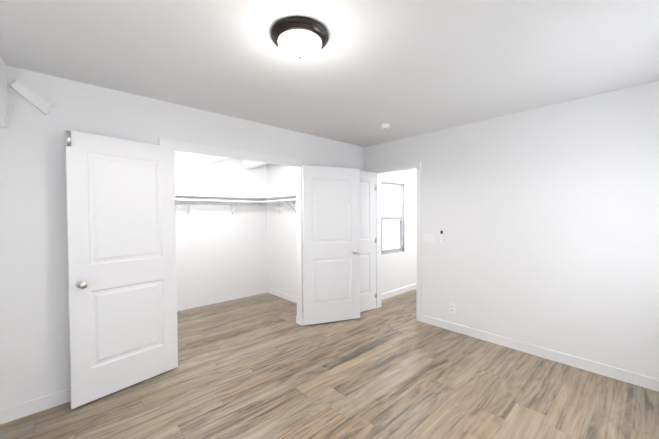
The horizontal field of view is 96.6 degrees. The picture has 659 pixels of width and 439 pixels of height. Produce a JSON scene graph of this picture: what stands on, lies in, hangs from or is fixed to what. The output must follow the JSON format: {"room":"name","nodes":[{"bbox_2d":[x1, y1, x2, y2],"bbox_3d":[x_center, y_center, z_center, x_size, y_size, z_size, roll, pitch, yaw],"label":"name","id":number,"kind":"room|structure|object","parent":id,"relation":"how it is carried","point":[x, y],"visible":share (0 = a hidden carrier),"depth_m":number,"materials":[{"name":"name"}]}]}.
{"room":"empty bedroom","nodes":[
{"label":"empty bedroom","id":0,"kind":"room"},
{"bbox_2d":[0,66,416,409],"bbox_3d":[-0.120,0.122,4.022,7.770,2.453,0.110,-1,1,-42],"label":"wall","id":1,"kind":"structure","parent":0,"point":[34,340],"depth_m":2.19,"materials":[{"name":"white paint"}]},
{"bbox_2d":[0,58,7,127],"bbox_3d":[-2.437,-0.831,1.676,0.800,0.429,0.205,-1,1,-42],"label":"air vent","id":2,"kind":"object","parent":1,"relation":"in","point":[3,96],"visible":1,"depth_m":1.95,"materials":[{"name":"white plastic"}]},
{"bbox_2d":[9,80,54,114],"bbox_3d":[-2.107,-0.861,2.084,0.227,0.196,0.046,-1,1,-42],"label":"cover","id":3,"kind":"object","parent":1,"relation":"attached to","point":[42,105],"visible":0.95,"depth_m":2.07,"materials":[{"name":"white plastic"}]},
{"bbox_2d":[0,389,70,423],"bbox_3d":[-2.134,1.347,2.111,1.900,0.095,0.013,-1,1,-42],"label":"baseboard","id":4,"kind":"structure","parent":1,"relation":"attached to","point":[14,412],"depth_m":2.11,"materials":[{"name":"white wood"}]},
{"bbox_2d":[65,130,177,408],"bbox_3d":[-1.657,0.362,2.426,0.173,2.023,0.764,1,1,39],"label":"closet door","id":5,"kind":"structure","parent":1,"relation":"in","point":[121,245],"depth_m":2.36,"materials":[{"name":"white paint"}]},
{"bbox_2d":[159,138,301,166],"bbox_3d":[-0.940,-0.695,3.176,1.602,0.095,0.016,-1,1,-42],"label":"trim","id":6,"kind":"structure","parent":1,"relation":"attached to","point":[186,147],"depth_m":3.05,"materials":[{"name":"white wood"}]},
{"bbox_2d":[301,165,359,325],"bbox_3d":[0.031,0.327,3.847,0.796,2.023,0.173,-1,1,-20],"label":"closet door","id":7,"kind":"structure","parent":1,"relation":"in","point":[331,238],"depth_m":3.82,"materials":[{"name":"white paint"}]},
{"bbox_2d":[381,182,403,254],"bbox_3d":[1.073,-0.023,5.099,0.690,1.220,0.060,-1,1,-42],"label":"window","id":8,"kind":"structure","parent":1,"relation":"in","point":[392,217],"depth_m":5.13,"materials":[{"name":"white glass"}]},
{"bbox_2d":[381,283,416,299],"bbox_3d":[1.678,1.262,5.599,2.806,0.095,0.013,-1,1,-42],"label":"baseboard","id":9,"kind":"structure","parent":1,"relation":"attached to","point":[405,289],"depth_m":5.17,"materials":[{"name":"white wood"}]},
{"bbox_2d":[175,152,266,304],"bbox_3d":[-2.117,0.124,4.515,2.790,2.453,0.110,-1,1,-42],"label":"wall","id":10,"kind":"structure","parent":0,"point":[222,250],"depth_m":4.74,"materials":[{"name":"white paint"}]},
{"bbox_2d":[175,194,259,213],"bbox_3d":[-1.975,-0.217,4.351,2.570,0.278,0.318,-1,1,-42],"label":"closet shelf","id":11,"kind":"object","parent":10,"relation":"attached to","point":[236,200],"depth_m":4.56,"materials":[{"name":"white wood"}]},
{"bbox_2d":[177,287,267,310],"bbox_3d":[-2.069,1.303,4.491,2.570,0.095,0.013,-1,1,-42],"label":"baseboard","id":12,"kind":"structure","parent":10,"relation":"attached to","point":[190,305],"depth_m":4.75,"materials":[{"name":"white wood"}]},
{"bbox_2d":[267,163,296,296],"bbox_3d":[-0.547,0.110,4.784,0.110,2.453,1.590,-1,1,-42],"label":"wall","id":13,"kind":"structure","parent":0,"point":[281,179],"depth_m":4.99,"materials":[{"name":"white paint"}]},
{"bbox_2d":[260,194,295,213],"bbox_3d":[-0.609,-0.227,4.526,0.318,0.278,1.260,-1,1,-42],"label":"closet shelf","id":14,"kind":"object","parent":13,"relation":"attached to","point":[283,199],"depth_m":4.75,"materials":[{"name":"white wood"}]},
{"bbox_2d":[268,287,296,302],"bbox_3d":[-0.576,1.290,4.753,0.013,0.095,1.562,-1,1,-42],"label":"baseboard","id":15,"kind":"structure","parent":13,"relation":"attached to","point":[272,291],"depth_m":4.99,"materials":[{"name":"white wood"}]},
{"bbox_2d":[0,289,658,438],"bbox_3d":[0.473,1.416,3.405,8.150,0.120,5.650,-1,1,-42],"label":"floor","id":16,"kind":"structure","parent":0,"point":[263,366],"depth_m":2.35,"materials":[{"name":"wood"}]},
{"bbox_2d":[0,0,658,146],"bbox_3d":[0.459,-1.156,3.358,8.150,0.120,5.650,-1,1,-42],"label":"ceiling","id":17,"kind":"structure","parent":0,"point":[406,68],"depth_m":1.92,"materials":[{"name":"white paint"}]},
{"bbox_2d":[175,151,269,168],"bbox_3d":[-1.387,-0.971,4.009,1.360,0.253,1.602,-1,1,-42],"label":"beam","id":18,"kind":"structure","parent":17,"relation":"attached to","point":[212,160],"depth_m":4.52,"materials":[{"name":"white paint"}]},
{"bbox_2d":[271,16,328,60],"bbox_3d":[-0.170,-0.988,1.694,0.332,0.148,0.332,-1,1,-42],"label":"ceiling light","id":19,"kind":"object","parent":17,"relation":"attached to","point":[299,38],"visible":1,"depth_m":1.61,"materials":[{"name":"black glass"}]},
{"bbox_2d":[380,124,389,129],"bbox_3d":[0.642,-1.076,3.419,0.116,0.044,0.116,-1,1,-42],"label":"smoke detector","id":20,"kind":"object","parent":17,"relation":"attached to","point":[384,126],"visible":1,"depth_m":3.38,"materials":[{"name":"white plastic"}]},
{"bbox_2d":[365,81,658,378],"bbox_3d":[1.755,0.124,3.327,0.110,2.453,3.448,-1,1,-42],"label":"wall","id":21,"kind":"structure","parent":0,"point":[546,219],"depth_m":2.82,"materials":[{"name":"white paint"}]},
{"bbox_2d":[372,162,420,321],"bbox_3d":[0.967,0.292,4.182,0.123,2.095,0.800,-1,1,-42],"label":"door frame","id":22,"kind":"structure","parent":21,"relation":"attached to","point":[398,168],"depth_m":4.13,"materials":[{"name":"white wood"}]},
{"bbox_2d":[360,171,376,311],"bbox_3d":[0.405,0.319,4.201,0.692,2.023,0.173,-1,1,-33],"label":"hall door","id":23,"kind":"structure","parent":22,"relation":"attached to","point":[368,240],"depth_m":4.29,"materials":[{"name":"white paint"}]},
{"bbox_2d":[423,233,435,242],"bbox_3d":[1.276,0.235,3.759,0.016,0.116,0.166,-1,1,-42],"label":"switch plate","id":24,"kind":"object","parent":21,"relation":"attached to","point":[429,237],"visible":1,"depth_m":3.76,"materials":[{"name":"white plastic"}]},
{"bbox_2d":[440,230,444,243],"bbox_3d":[1.390,0.212,3.627,0.027,0.170,0.052,-1,1,-42],"label":"remote holder","id":25,"kind":"object","parent":21,"relation":"attached to","point":[442,238],"visible":0.98,"depth_m":3.62,"materials":[{"name":"white plastic"}]},
{"bbox_2d":[449,303,454,313],"bbox_3d":[1.483,1.078,3.560,0.008,0.116,0.072,-1,1,-42],"label":"wall outlet","id":26,"kind":"object","parent":21,"relation":"attached to","point":[451,308],"visible":1,"depth_m":3.56,"materials":[{"name":"white plastic"}]},
{"bbox_2d":[421,314,658,391],"bbox_3d":[1.996,1.308,3.002,0.013,0.095,2.340,-1,1,-42],"label":"baseboard","id":27,"kind":"structure","parent":21,"relation":"attached to","point":[637,379],"depth_m":2.82,"materials":[{"name":"white wood"}]}
]}

